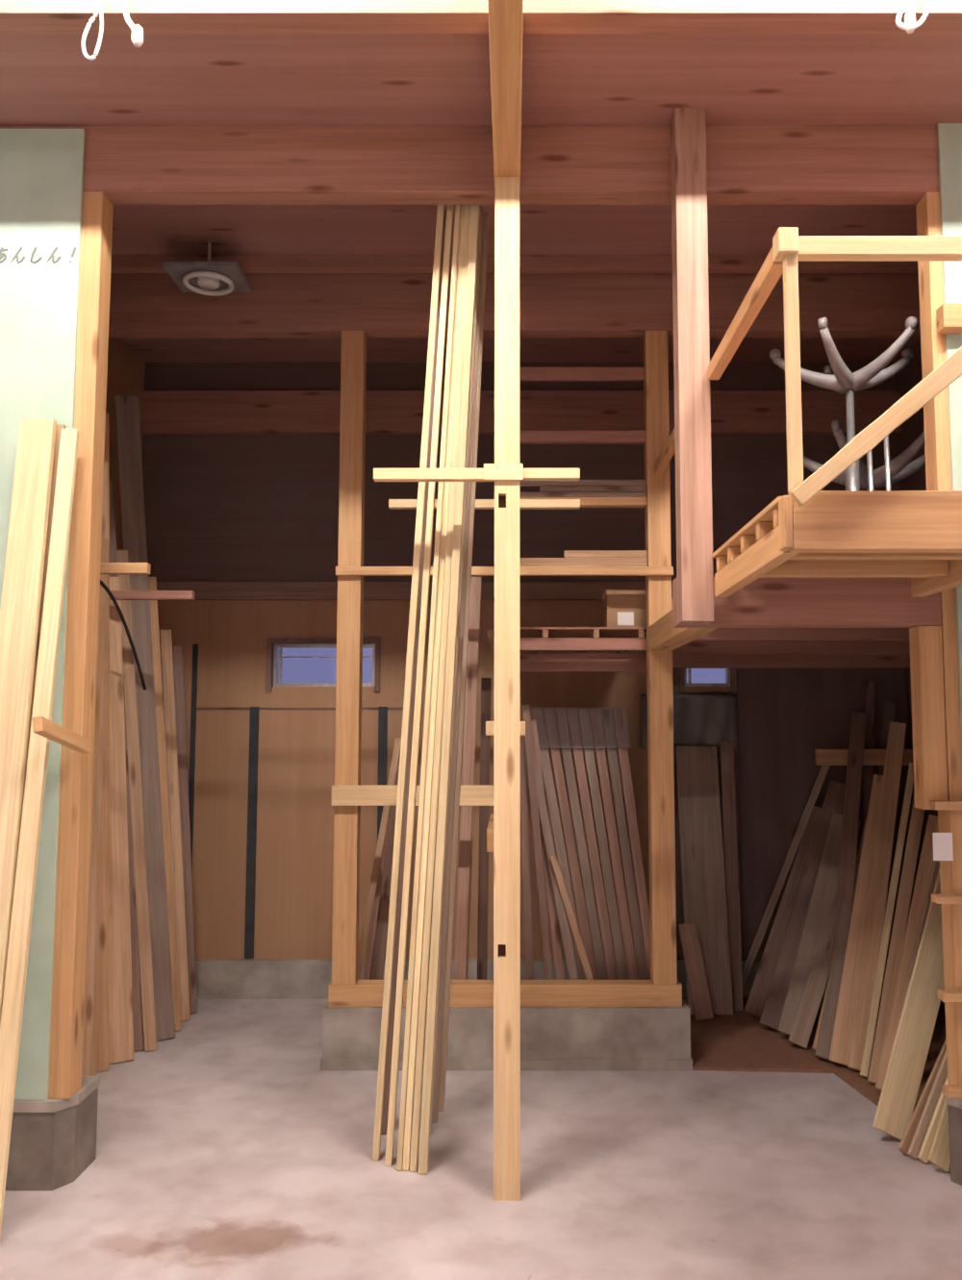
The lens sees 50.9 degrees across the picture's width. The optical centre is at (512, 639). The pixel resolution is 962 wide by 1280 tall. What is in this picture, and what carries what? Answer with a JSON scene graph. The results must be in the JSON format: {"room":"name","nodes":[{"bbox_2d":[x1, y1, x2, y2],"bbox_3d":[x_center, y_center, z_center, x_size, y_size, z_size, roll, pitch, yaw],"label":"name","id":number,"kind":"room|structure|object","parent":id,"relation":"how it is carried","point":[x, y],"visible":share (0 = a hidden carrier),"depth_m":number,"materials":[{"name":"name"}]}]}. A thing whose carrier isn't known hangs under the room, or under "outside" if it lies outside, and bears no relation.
{"room":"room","nodes":[
{"label":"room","id":0,"kind":"room"},
{"bbox_2d":[0,128,85,1100],"bbox_3d":[-2.467,-0.168,3.701,1.665,3.576,0.014,0,-5,0],"label":"wall","id":1,"kind":"structure","parent":0,"point":[41,170],"depth_m":3.78,"materials":[{"name":"paint"}]},
{"bbox_2d":[105,337,145,550],"bbox_3d":[-2.345,0.087,5.011,0.050,3.900,2.400,0,-5,0],"label":"wall","id":2,"kind":"structure","parent":0,"point":[125,376],"depth_m":5.93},
{"bbox_2d":[0,999,961,1279],"bbox_3d":[0.000,1.783,1.450,6.800,0.100,9.400,0,-5,0],"label":"floor","id":3,"kind":"structure","parent":0,"point":[225,1149],"depth_m":3.56,"materials":[{"name":"concrete"}]},
{"bbox_2d":[0,418,56,1024],"bbox_3d":[-1.711,0.537,3.384,0.126,2.717,0.383,0,-5,-4],"label":"board","id":4,"kind":"object","parent":3,"relation":"on","point":[25,554],"visible":1,"depth_m":3.50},
{"bbox_2d":[13,424,65,893],"bbox_3d":[-1.683,0.546,3.467,0.032,2.713,0.300,-1,-5,7],"label":"board","id":5,"kind":"object","parent":3,"relation":"on","point":[60,427],"visible":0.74,"depth_m":3.62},
{"bbox_2d":[0,428,79,1239],"bbox_3d":[-1.609,0.554,3.388,0.059,2.684,0.379,0,-5,-1],"label":"board","id":6,"kind":"object","parent":3,"relation":"on","point":[38,745],"visible":1,"depth_m":3.38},
{"bbox_2d":[5,1076,100,1190],"bbox_3d":[-2.424,1.774,3.646,1.752,0.300,0.266,0,-5,0],"label":"concrete foundation","id":7,"kind":"object","parent":3,"relation":"on","point":[53,1141],"visible":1,"depth_m":3.53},
{"bbox_2d":[48,191,113,1099],"bbox_3d":[-1.613,-0.041,3.750,0.105,3.336,0.105,0,-5,0],"label":"timber post","id":8,"kind":"object","parent":7,"relation":"on","point":[71,906],"visible":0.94,"depth_m":3.71,"materials":[{"name":"brown wood"}]},
{"bbox_2d":[32,716,91,753],"bbox_3d":[-1.518,0.326,3.415,0.038,0.133,0.470,0,-5,-4],"label":"batten","id":9,"kind":"object","parent":8,"relation":"attached to","point":[42,726],"visible":1,"depth_m":3.36,"materials":[{"name":"brown wood"}]},
{"bbox_2d":[81,461,108,1076],"bbox_3d":[-1.940,0.582,4.686,0.065,2.855,0.022,2,-4,-26],"label":"leaning board","id":10,"kind":"object","parent":3,"relation":"on","point":[91,984],"visible":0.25,"depth_m":4.64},
{"bbox_2d":[83,538,109,1019],"bbox_3d":[-1.916,0.765,4.528,0.082,2.462,0.042,3,-5,-26],"label":"leaning board","id":11,"kind":"object","parent":3,"relation":"on","point":[105,542],"visible":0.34,"depth_m":4.58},
{"bbox_2d":[96,413,109,1072],"bbox_3d":[-1.966,0.454,4.837,0.166,3.136,0.029,3,-6,-33],"label":"leaning board","id":12,"kind":"object","parent":3,"relation":"on","point":[103,993],"visible":0.49,"depth_m":4.78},
{"bbox_2d":[109,577,133,1064],"bbox_3d":[-1.955,0.856,4.949,0.254,2.356,0.079,2,-6,-26],"label":"leaning board","id":13,"kind":"object","parent":3,"relation":"on","point":[121,1027],"visible":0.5,"depth_m":4.91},
{"bbox_2d":[109,480,144,1052],"bbox_3d":[-1.983,0.608,5.133,0.298,2.881,0.035,1,-5,-8],"label":"leaning board","id":14,"kind":"object","parent":3,"relation":"on","point":[136,977],"visible":0.52,"depth_m":5.07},
{"bbox_2d":[116,550,156,1052],"bbox_3d":[-1.935,0.783,5.183,0.336,2.541,0.055,-2,-5,20],"label":"leaning board","id":15,"kind":"object","parent":3,"relation":"on","point":[132,728],"visible":0.81,"depth_m":5.15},
{"bbox_2d":[114,395,175,1040],"bbox_3d":[-1.962,0.357,5.385,0.436,3.425,0.105,-1,-5,11],"label":"leaning board","id":16,"kind":"object","parent":3,"relation":"on","point":[127,411],"visible":0.76,"depth_m":5.39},
{"bbox_2d":[148,577,181,1030],"bbox_3d":[-1.899,0.860,5.473,0.289,2.438,0.053,-1,-5,12],"label":"leaning board","id":17,"kind":"object","parent":3,"relation":"on","point":[152,581],"visible":0.53,"depth_m":5.47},
{"bbox_2d":[159,629,190,1021],"bbox_3d":[-1.919,1.014,5.732,0.353,2.177,0.064,-4,-7,40],"label":"leaning board","id":18,"kind":"object","parent":3,"relation":"on","point":[166,660],"visible":0.76,"depth_m":5.73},
{"bbox_2d":[172,646,196,1013],"bbox_3d":[-1.918,1.068,5.882,0.066,2.095,0.369,4,-7,-41],"label":"leaning board","id":19,"kind":"object","parent":3,"relation":"on","point":[177,651],"visible":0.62,"depth_m":5.87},
{"bbox_2d":[357,737,401,979],"bbox_3d":[-0.719,1.281,5.179,0.036,1.547,0.376,-4,-7,41],"label":"strip","id":20,"kind":"object","parent":3,"relation":"on","point":[396,748],"visible":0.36,"depth_m":5.20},
{"bbox_2d":[372,204,444,1160],"bbox_3d":[-0.397,0.104,3.885,0.266,3.667,0.034,-2,-5,17],"label":"strip","id":21,"kind":"object","parent":3,"relation":"on","point":[440,208],"visible":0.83,"depth_m":3.86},
{"bbox_2d":[380,210,452,1134],"bbox_3d":[-0.391,0.101,4.079,0.368,3.708,0.060,-4,-6,36],"label":"strip","id":22,"kind":"object","parent":3,"relation":"on","point":[413,694],"visible":0.28,"depth_m":4.04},
{"bbox_2d":[384,204,452,1165],"bbox_3d":[-0.353,0.097,3.877,0.232,3.680,0.030,0,-5,0],"label":"strip","id":23,"kind":"object","parent":3,"relation":"on","point":[449,208],"visible":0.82,"depth_m":3.85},
{"bbox_2d":[396,204,460,1170],"bbox_3d":[-0.314,0.102,3.841,0.218,3.664,0.036,0,-5,-3],"label":"strip","id":24,"kind":"object","parent":3,"relation":"on","point":[400,1144],"visible":0.8,"depth_m":3.81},
{"bbox_2d":[401,204,465,1170],"bbox_3d":[-0.292,0.099,3.849,0.222,3.672,0.032,1,-5,-7],"label":"strip","id":25,"kind":"object","parent":3,"relation":"on","point":[443,530],"visible":0.78,"depth_m":3.81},
{"bbox_2d":[409,204,471,1171],"bbox_3d":[-0.266,0.100,3.840,0.218,3.667,0.032,1,-5,-7],"label":"strip","id":26,"kind":"object","parent":3,"relation":"on","point":[457,403],"visible":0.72,"depth_m":3.80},
{"bbox_2d":[418,204,479,1174],"bbox_3d":[-0.236,0.102,3.827,0.218,3.662,0.048,1,-5,-9],"label":"strip","id":27,"kind":"object","parent":3,"relation":"on","point":[475,209],"visible":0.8,"depth_m":3.79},
{"bbox_2d":[429,206,482,1134],"bbox_3d":[-0.238,0.088,4.090,0.309,3.735,0.055,-4,-6,39],"label":"strip","id":28,"kind":"object","parent":3,"relation":"on","point":[481,209],"visible":0.44,"depth_m":4.08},
{"bbox_2d":[431,211,485,1123],"bbox_3d":[-0.222,0.088,4.179,0.048,3.750,0.345,4,-7,-41],"label":"strip","id":29,"kind":"object","parent":3,"relation":"on","point":[470,462],"visible":0.64,"depth_m":4.15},
{"bbox_2d":[438,211,489,1111],"bbox_3d":[-0.207,0.080,4.273,0.045,3.782,0.396,3,-6,-33],"label":"strip","id":30,"kind":"object","parent":3,"relation":"on","point":[474,464],"visible":0.72,"depth_m":4.25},
{"bbox_2d":[453,577,481,979],"bbox_3d":[-0.235,0.850,5.178,0.061,2.406,0.284,-2,-5,19],"label":"strip","id":31,"kind":"object","parent":3,"relation":"on","point":[465,823],"visible":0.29,"depth_m":5.20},
{"bbox_2d":[476,677,491,979],"bbox_3d":[-0.157,1.141,5.483,0.056,1.880,0.202,-1,-5,6],"label":"strip","id":32,"kind":"object","parent":3,"relation":"on","point":[486,683],"visible":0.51,"depth_m":5.48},
{"bbox_2d":[320,999,692,1070],"bbox_3d":[-0.029,1.890,4.846,1.749,0.278,0.195,0,-5,0],"label":"concrete plinth","id":33,"kind":"object","parent":3,"relation":"on","point":[551,1038],"visible":0.68,"depth_m":4.76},
{"bbox_2d":[327,979,681,1006],"bbox_3d":[-0.037,1.700,4.860,1.686,0.103,0.100,0,-5,0],"label":"beam","id":34,"kind":"structure","parent":33,"relation":"on","point":[364,992],"depth_m":4.81,"materials":[{"name":"brown wood"}]},
{"bbox_2d":[331,330,366,984],"bbox_3d":[-0.807,0.045,5.005,0.114,3.218,0.100,0,-5,0],"label":"timber post","id":35,"kind":"object","parent":34,"relation":"on","point":[353,365],"visible":1,"depth_m":4.96,"materials":[{"name":"brown wood"}]},
{"bbox_2d":[330,785,493,805],"bbox_3d":[-0.429,0.750,4.873,0.886,0.096,0.040,0,-5,0],"label":"rail","id":36,"kind":"object","parent":35,"relation":"attached to","point":[341,795],"visible":0.44,"depth_m":4.85,"materials":[{"name":"brown wood"}]},
{"bbox_2d":[369,768,398,979],"bbox_3d":[-0.694,1.386,5.405,0.079,1.377,0.272,-3,-6,29],"label":"strip","id":37,"kind":"object","parent":34,"relation":"on","point":[381,932],"visible":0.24,"depth_m":5.38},
{"bbox_2d":[642,330,677,984],"bbox_3d":[0.727,0.045,5.005,0.114,3.218,0.100,0,-5,0],"label":"timber post","id":38,"kind":"object","parent":34,"relation":"on","point":[655,343],"visible":0.94,"depth_m":4.95,"materials":[{"name":"brown wood"}]},
{"bbox_2d":[335,566,673,576],"bbox_3d":[-0.040,-0.339,4.971,1.658,0.043,0.035,0,-5,0],"label":"crossbar","id":39,"kind":"object","parent":38,"relation":"attached to","point":[339,570],"visible":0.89,"depth_m":4.95,"materials":[{"name":"brown wood"}]},
{"bbox_2d":[519,557,647,566],"bbox_3d":[0.342,-0.380,5.042,0.651,0.051,0.059,0,-5,0],"label":"plank","id":40,"kind":"object","parent":39,"relation":"on","point":[523,562],"visible":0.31,"depth_m":5.01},
{"bbox_2d":[487,627,646,672],"bbox_3d":[0.282,0.088,5.614,0.815,0.213,1.080,0,-5,0],"label":"shelf","id":41,"kind":"object","parent":38,"relation":"attached to","point":[582,640],"visible":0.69,"depth_m":5.25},
{"bbox_2d":[602,589,645,627],"bbox_3d":[0.577,-0.149,5.253,0.202,0.196,0.250,0,-5,0],"label":"cardboard box","id":42,"kind":"object","parent":41,"relation":"on","point":[621,608],"visible":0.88,"depth_m":5.13,"materials":[{"name":"brown cardboard"}]},
{"bbox_2d":[519,367,644,380],"bbox_3d":[0.342,-1.354,5.143,0.655,0.065,0.030,0,-5,0],"label":"crossbar","id":43,"kind":"object","parent":38,"relation":"attached to","point":[525,373],"visible":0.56,"depth_m":5.13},
{"bbox_2d":[519,430,645,444],"bbox_3d":[0.342,-1.025,5.109,0.655,0.059,0.040,0,-5,0],"label":"crossbar","id":44,"kind":"object","parent":38,"relation":"attached to","point":[525,437],"visible":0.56,"depth_m":5.09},
{"bbox_2d":[649,609,717,650],"bbox_3d":[0.727,-0.058,4.382,0.114,0.120,1.158,0,-5,0],"label":"beam","id":45,"kind":"structure","parent":38,"relation":"attached to","point":[663,636],"depth_m":4.41,"materials":[{"name":"brown wood"}]},
{"bbox_2d":[493,176,520,1201],"bbox_3d":[-0.020,0.097,3.637,0.092,3.640,0.094,0,-5,0],"label":"timber post","id":46,"kind":"object","parent":3,"relation":"on","point":[506,771],"visible":1,"depth_m":3.56,"materials":[{"name":"brown wood"}]},
{"bbox_2d":[373,463,579,481],"bbox_3d":[-0.133,-0.602,3.683,0.754,0.060,0.092,0,-5,0],"label":"bar","id":47,"kind":"object","parent":46,"relation":"attached to","point":[490,472],"visible":1,"depth_m":3.69,"materials":[{"name":"brown wood"}]},
{"bbox_2d":[519,735,533,979],"bbox_3d":[0.073,1.271,5.284,0.044,1.586,0.279,1,-5,-10],"label":"strip","id":48,"kind":"object","parent":3,"relation":"on","point":[524,810],"visible":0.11,"depth_m":5.30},
{"bbox_2d":[522,703,552,979],"bbox_3d":[0.139,1.194,5.210,0.042,1.727,0.372,2,-5,-24],"label":"strip","id":49,"kind":"object","parent":3,"relation":"on","point":[547,967],"visible":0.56,"depth_m":5.23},
{"bbox_2d":[529,715,565,979],"bbox_3d":[0.190,1.228,5.257,0.049,1.666,0.395,3,-6,-29],"label":"strip","id":50,"kind":"object","parent":3,"relation":"on","point":[552,911],"visible":0.33,"depth_m":5.21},
{"bbox_2d":[534,768,577,979],"bbox_3d":[0.244,1.361,5.168,0.043,1.386,0.403,5,-7,-43],"label":"strip","id":51,"kind":"object","parent":3,"relation":"on","point":[542,811],"visible":0.56,"depth_m":5.19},
{"bbox_2d":[531,708,586,979],"bbox_3d":[0.273,1.224,5.466,0.057,1.710,0.532,3,-6,-35],"label":"board","id":52,"kind":"object","parent":3,"relation":"on","point":[550,792],"visible":0.51,"depth_m":5.52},
{"bbox_2d":[543,708,597,979],"bbox_3d":[0.331,1.224,5.466,0.058,1.710,0.523,3,-6,-33],"label":"board","id":53,"kind":"object","parent":3,"relation":"on","point":[578,894],"visible":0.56,"depth_m":5.50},
{"bbox_2d":[554,708,607,979],"bbox_3d":[0.389,1.224,5.466,0.058,1.709,0.514,3,-6,-32],"label":"board","id":54,"kind":"object","parent":3,"relation":"on","point":[585,870],"visible":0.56,"depth_m":5.48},
{"bbox_2d":[566,708,617,979],"bbox_3d":[0.447,1.224,5.466,0.058,1.709,0.506,3,-6,-30],"label":"board","id":55,"kind":"object","parent":3,"relation":"on","point":[605,932],"visible":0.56,"depth_m":5.48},
{"bbox_2d":[577,708,627,979],"bbox_3d":[0.505,1.224,5.466,0.058,1.709,0.498,3,-6,-28],"label":"board","id":56,"kind":"object","parent":3,"relation":"on","point":[614,920],"visible":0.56,"depth_m":5.48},
{"bbox_2d":[589,708,638,979],"bbox_3d":[0.563,1.225,5.466,0.058,1.709,0.490,3,-6,-27],"label":"board","id":57,"kind":"object","parent":3,"relation":"on","point":[623,915],"visible":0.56,"depth_m":5.48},
{"bbox_2d":[601,708,648,979],"bbox_3d":[0.621,1.225,5.466,0.058,1.709,0.482,2,-6,-25],"label":"board","id":58,"kind":"object","parent":3,"relation":"on","point":[627,867],"visible":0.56,"depth_m":5.48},
{"bbox_2d":[612,708,650,979],"bbox_3d":[0.679,1.225,5.466,0.058,1.708,0.475,2,-5,-23],"label":"board","id":59,"kind":"object","parent":3,"relation":"on","point":[634,838],"visible":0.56,"depth_m":5.51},
{"bbox_2d":[681,997,946,1112],"bbox_3d":[1.613,2.043,5.083,1.574,0.015,1.796,0,-5,0],"label":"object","id":60,"kind":"structure","parent":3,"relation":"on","point":[737,1041],"depth_m":4.97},
{"bbox_2d":[677,922,713,1020],"bbox_3d":[1.008,1.822,5.565,0.092,0.506,0.198,3,-6,-31],"label":"leaning board","id":61,"kind":"object","parent":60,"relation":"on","point":[689,935],"visible":1,"depth_m":5.55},
{"bbox_2d":[675,746,732,1014],"bbox_3d":[1.099,1.358,5.831,0.246,1.478,0.365,0,-5,1],"label":"leaning board","id":62,"kind":"object","parent":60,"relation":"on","point":[701,848],"visible":0.76,"depth_m":5.84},
{"bbox_2d":[719,742,743,1010],"bbox_3d":[1.272,1.351,5.880,0.083,1.501,0.319,-1,-5,7],"label":"leaning board","id":63,"kind":"object","parent":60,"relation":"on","point":[726,749],"visible":0.78,"depth_m":5.88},
{"bbox_2d":[744,805,821,1018],"bbox_3d":[1.581,1.523,5.725,0.714,1.127,0.114,4,-6,-35],"label":"leaning board","id":64,"kind":"object","parent":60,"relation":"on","point":[759,991],"visible":0.51,"depth_m":5.68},
{"bbox_2d":[741,765,828,989],"bbox_3d":[1.596,1.414,5.986,0.622,1.391,0.032,0,-5,-3],"label":"leaning board","id":65,"kind":"object","parent":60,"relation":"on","point":[823,770],"visible":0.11,"depth_m":5.98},
{"bbox_2d":[759,779,845,1029],"bbox_3d":[1.642,1.439,5.619,0.866,1.277,0.113,5,-7,-44],"label":"leaning board","id":66,"kind":"object","parent":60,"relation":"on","point":[834,800],"visible":0.56,"depth_m":5.57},
{"bbox_2d":[787,892,836,1049],"bbox_3d":[1.647,1.626,5.290,0.086,0.846,0.730,-5,-7,43],"label":"leaning board","id":67,"kind":"object","parent":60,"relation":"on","point":[815,985],"visible":0.51,"depth_m":5.16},
{"bbox_2d":[777,813,860,1035],"bbox_3d":[1.667,1.515,5.457,0.147,1.097,0.812,-4,-7,41],"label":"leaning board","id":68,"kind":"object","parent":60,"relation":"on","point":[824,890],"visible":0.7,"depth_m":5.45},
{"bbox_2d":[814,869,858,1060],"bbox_3d":[1.671,1.615,5.109,0.100,0.838,0.687,-3,-6,34],"label":"leaning board","id":69,"kind":"object","parent":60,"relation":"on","point":[823,1044],"visible":0.59,"depth_m":5.02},
{"bbox_2d":[829,712,866,968],"bbox_3d":[1.795,1.221,5.423,0.085,1.678,1.175,-3,-6,27],"label":"leaning board","id":70,"kind":"object","parent":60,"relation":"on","point":[844,887],"visible":0.66,"depth_m":5.58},
{"bbox_2d":[828,774,882,1066],"bbox_3d":[1.801,1.370,5.139,0.130,1.331,0.931,-4,-6,35],"label":"leaning board","id":71,"kind":"object","parent":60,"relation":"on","point":[844,1014],"visible":0.64,"depth_m":5.04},
{"bbox_2d":[847,721,905,1070],"bbox_3d":[1.876,1.226,5.164,0.087,1.621,1.062,-3,-6,33],"label":"leaning board","id":72,"kind":"object","parent":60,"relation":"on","point":[887,814],"visible":0.8,"depth_m":5.13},
{"bbox_2d":[859,762,913,1078],"bbox_3d":[1.879,1.326,5.025,0.038,1.399,0.969,-4,-6,37],"label":"leaning board","id":73,"kind":"object","parent":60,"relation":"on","point":[869,1036],"visible":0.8,"depth_m":4.96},
{"bbox_2d":[867,795,924,1083],"bbox_3d":[1.882,1.298,4.878,0.059,1.428,0.886,-4,-7,40],"label":"leaning board","id":74,"kind":"object","parent":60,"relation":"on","point":[916,815],"visible":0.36,"depth_m":4.81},
{"bbox_2d":[875,814,938,1089],"bbox_3d":[1.852,1.413,4.659,0.090,1.162,0.714,-5,-7,45],"label":"leaning board","id":75,"kind":"object","parent":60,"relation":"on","point":[925,865],"visible":0.46,"depth_m":4.67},
{"bbox_2d":[872,869,944,1140],"bbox_3d":[1.693,1.447,4.148,0.706,1.034,0.090,4,-6,-39],"label":"board","id":76,"kind":"object","parent":3,"relation":"on","point":[899,1091],"visible":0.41,"depth_m":4.07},
{"bbox_2d":[906,1050,947,1158],"bbox_3d":[1.673,1.692,3.931,0.515,0.507,0.031,4,-6,-39],"label":"board","id":77,"kind":"object","parent":3,"relation":"on","point":[918,1137],"visible":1,"depth_m":3.84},
{"bbox_2d":[945,1096,961,1185],"bbox_3d":[2.424,1.767,3.557,1.752,0.300,0.086,0,-5,0],"label":"concrete foundation","id":78,"kind":"object","parent":3,"relation":"on","point":[954,1105],"visible":0.83,"depth_m":3.57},
{"bbox_2d":[915,191,961,1099],"bbox_3d":[1.627,-0.041,3.750,0.105,3.336,0.105,0,-5,0],"label":"timber post","id":79,"kind":"object","parent":78,"relation":"on","point":[938,477],"visible":0.61,"depth_m":3.70,"materials":[{"name":"brown wood"}]},
{"bbox_2d":[908,626,948,809],"bbox_3d":[1.528,0.283,3.714,0.087,0.667,0.090,0,-5,0],"label":"stud","id":80,"kind":"object","parent":79,"relation":"attached to","point":[926,668],"visible":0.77,"depth_m":3.68,"materials":[{"name":"brown wood"}]},
{"bbox_2d":[672,577,941,627],"bbox_3d":[1.088,-0.139,3.756,0.971,0.179,0.100,0,-5,0],"label":"beam","id":81,"kind":"structure","parent":80,"relation":"on","point":[764,602],"depth_m":3.71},
{"bbox_3d":[1.598,-0.141,4.934,1.625,0.020,2.475,0,-5,0],"label":"floor","id":82,"kind":"structure","parent":81,"relation":"on","visible":0},
{"bbox_2d":[645,635,909,668],"bbox_3d":[1.607,0.070,6.067,1.606,0.198,0.060,0,-5,0],"label":"joist","id":83,"kind":"object","parent":82,"relation":"attached to","point":[679,661],"visible":0.23,"depth_m":6.03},
{"bbox_2d":[672,640,909,653],"bbox_3d":[1.607,-0.004,5.451,1.606,0.158,0.060,0,-5,0],"label":"joist","id":84,"kind":"object","parent":82,"relation":"attached to","point":[693,646],"visible":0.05,"depth_m":5.42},
{"bbox_2d":[693,627,908,640],"bbox_3d":[1.607,-0.078,4.604,1.606,0.158,0.060,0,-5,0],"label":"joist","id":85,"kind":"object","parent":82,"relation":"attached to","point":[719,634],"visible":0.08,"depth_m":4.57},
{"bbox_2d":[769,316,918,490],"bbox_3d":[1.421,-0.740,4.257,0.624,1.053,0.596,0,-5,0],"label":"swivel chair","id":86,"kind":"object","parent":82,"relation":"on","point":[842,381],"visible":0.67,"depth_m":4.21,"materials":[{"name":"grey metal"}]},
{"bbox_2d":[803,419,925,490],"bbox_3d":[1.678,-0.562,4.707,0.712,0.778,0.702,0,-5,0],"label":"swivel chair","id":87,"kind":"object","parent":82,"relation":"on","point":[900,467],"visible":0.22,"depth_m":4.61,"materials":[{"name":"grey plastic"}]},
{"bbox_2d":[0,33,961,362],"bbox_3d":[0.000,-1.904,4.859,6.600,0.040,3.170,0,-5,0],"label":"ceiling","id":88,"kind":"structure","parent":0,"point":[46,79],"depth_m":3.73,"materials":[{"name":"brown wood"}]},
{"bbox_2d":[162,242,251,296],"bbox_3d":[-1.441,-1.783,4.794,0.340,0.212,0.280,0,-5,0],"label":"ceiling lamp","id":89,"kind":"object","parent":88,"relation":"attached to","point":[206,278],"visible":1,"depth_m":4.74,"materials":[{"name":"grey plastic"}]},
{"bbox_2d":[0,125,939,204],"bbox_3d":[0.000,-1.835,3.905,6.600,0.264,0.100,0,-5,0],"label":"header beam","id":90,"kind":"structure","parent":88,"relation":"attached to","point":[130,164],"depth_m":3.86,"materials":[{"name":"wood"}]},
{"bbox_2d":[487,0,523,189],"bbox_3d":[-0.020,-2.111,0.576,0.098,0.224,6.579,0,-5,0],"label":"ceiling beam","id":91,"kind":"structure","parent":90,"relation":"attached to","point":[505,16],"depth_m":3.21,"materials":[{"name":"brown wood"}]},
{"bbox_2d":[108,273,920,337],"bbox_3d":[0.050,-1.707,5.158,4.740,0.300,0.100,0,-5,0],"label":"header beam","id":92,"kind":"structure","parent":88,"relation":"attached to","point":[141,305],"depth_m":5.11,"materials":[{"name":"wood"}]},
{"bbox_2d":[110,254,918,273],"bbox_3d":[0.050,-1.843,4.949,4.740,0.065,0.060,0,-5,0],"label":"ceiling beam","id":93,"kind":"structure","parent":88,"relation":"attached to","point":[120,263],"depth_m":4.92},
{"bbox_2d":[670,107,714,624],"bbox_3d":[0.660,-1.019,3.728,0.115,1.921,0.109,0,-5,0],"label":"timber post","id":94,"kind":"object","parent":88,"relation":"hanging from","point":[693,508],"visible":1,"depth_m":3.68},
{"bbox_2d":[707,226,961,597],"bbox_3d":[1.999,-0.625,3.175,2.582,0.868,1.104,0,-5,0],"label":"loft balcony","id":95,"kind":"object","parent":94,"relation":"attached to","point":[807,532],"visible":1,"depth_m":2.69,"materials":[{"name":"brown wood"}]},
{"bbox_2d":[141,362,913,959],"bbox_3d":[0.050,0.086,6.263,4.840,3.680,0.106,0,-5,0],"label":"wall","id":96,"kind":"structure","parent":0,"point":[294,843],"depth_m":6.24,"materials":[{"name":"wood"}]},
{"bbox_2d":[188,644,198,876],"bbox_3d":[-1.952,0.977,6.132,0.030,1.910,0.012,0,-5,0],"label":"trim","id":97,"kind":"structure","parent":96,"relation":"attached to","point":[194,646],"depth_m":6.16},
{"bbox_2d":[244,706,259,957],"bbox_3d":[-1.580,1.157,6.116,0.055,1.503,0.012,0,-5,0],"label":"trim","id":98,"kind":"structure","parent":96,"relation":"attached to","point":[249,928],"depth_m":6.11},
{"bbox_2d":[265,638,379,691],"bbox_3d":[-1.162,0.156,6.240,0.693,0.327,0.100,0,-5,0],"label":"window","id":99,"kind":"structure","parent":96,"relation":"in","point":[293,665],"depth_m":6.25,"materials":[{"name":"glass"}]},
{"bbox_2d":[156,581,672,600],"bbox_3d":[0.050,-0.302,6.233,4.740,0.108,0.035,0,-5,0],"label":"horizontal beam","id":100,"kind":"structure","parent":96,"relation":"attached to","point":[204,590],"depth_m":6.22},
{"bbox_2d":[140,390,901,434],"bbox_3d":[0.050,-1.423,6.323,4.740,0.266,0.050,0,-5,0],"label":"beam","id":101,"kind":"structure","parent":96,"relation":"attached to","point":[162,412],"depth_m":6.30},
{"bbox_2d":[194,959,886,999],"bbox_3d":[0.050,2.027,6.074,4.740,0.220,0.145,0,-5,0],"label":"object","id":102,"kind":"structure","parent":96,"relation":"attached to","point":[214,979],"depth_m":6.00,"materials":[{"name":"concrete"}]},
{"bbox_2d":[672,668,682,958],"bbox_3d":[0.931,0.975,6.128,0.173,1.875,0.019,0,-5,0],"label":"lining","id":103,"kind":"object","parent":96,"relation":"attached to","point":[675,671],"visible":0.14,"depth_m":6.09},
{"bbox_2d":[640,694,736,751],"bbox_3d":[1.067,0.500,6.118,0.590,0.343,0.027,0,-5,0],"label":"plastic sheet","id":104,"kind":"object","parent":96,"relation":"hanging from","point":[698,719],"visible":0.72,"depth_m":6.12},
{"bbox_2d":[678,668,736,691],"bbox_3d":[1.198,0.156,6.240,0.350,0.327,0.100,0,-5,0],"label":"window","id":105,"kind":"structure","parent":96,"relation":"in","point":[688,677],"depth_m":6.25,"materials":[{"name":"glass"}]},
{"bbox_2d":[736,668,913,958],"bbox_3d":[1.894,0.975,6.128,1.032,1.875,0.019,0,-5,0],"label":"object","id":106,"kind":"structure","parent":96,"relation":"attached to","point":[785,715],"depth_m":6.14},
{"bbox_2d":[896,339,945,1014],"bbox_3d":[2.445,0.087,5.011,0.050,3.900,2.400,0,-5,0],"label":"wall","id":107,"kind":"structure","parent":0,"point":[910,375],"depth_m":6.10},
{"bbox_2d":[814,749,913,765],"bbox_3d":[2.098,0.686,5.913,0.644,0.095,0.040,0,-5,0],"label":"batten","id":108,"kind":"object","parent":107,"relation":"attached to","point":[822,757],"visible":0.56,"depth_m":5.89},
{"bbox_2d":[936,123,961,752],"bbox_3d":[2.462,-0.180,3.702,1.675,3.599,0.013,0,-5,0],"label":"wall","id":109,"kind":"structure","parent":0,"point":[949,135],"depth_m":3.80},
{"bbox_3d":[-0.020,-0.564,4.380,0.044,0.058,1.269,0,-5,0],"label":"support rail","id":110,"kind":"object","parent":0,"visible":0},
{"bbox_2d":[388,499,579,509],"bbox_3d":[-0.125,-0.603,4.490,0.846,0.039,0.040,0,-5,0],"label":"bar","id":111,"kind":"object","parent":110,"relation":"on","point":[393,504],"visible":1,"depth_m":4.47,"materials":[{"name":"brown wood"}]},
{"bbox_3d":[-3.330,-0.688,0.452,0.060,4.650,6.780,0,-5,0],"label":"wall","id":112,"kind":"structure","parent":0,"visible":0},
{"bbox_2d":[0,0,961,33],"bbox_3d":[0.000,-2.142,3.279,6.600,0.300,0.100,0,-5,0],"label":"trim","id":113,"kind":"structure","parent":112,"relation":"attached to","point":[16,16],"depth_m":3.23,"materials":[{"name":"paint"}]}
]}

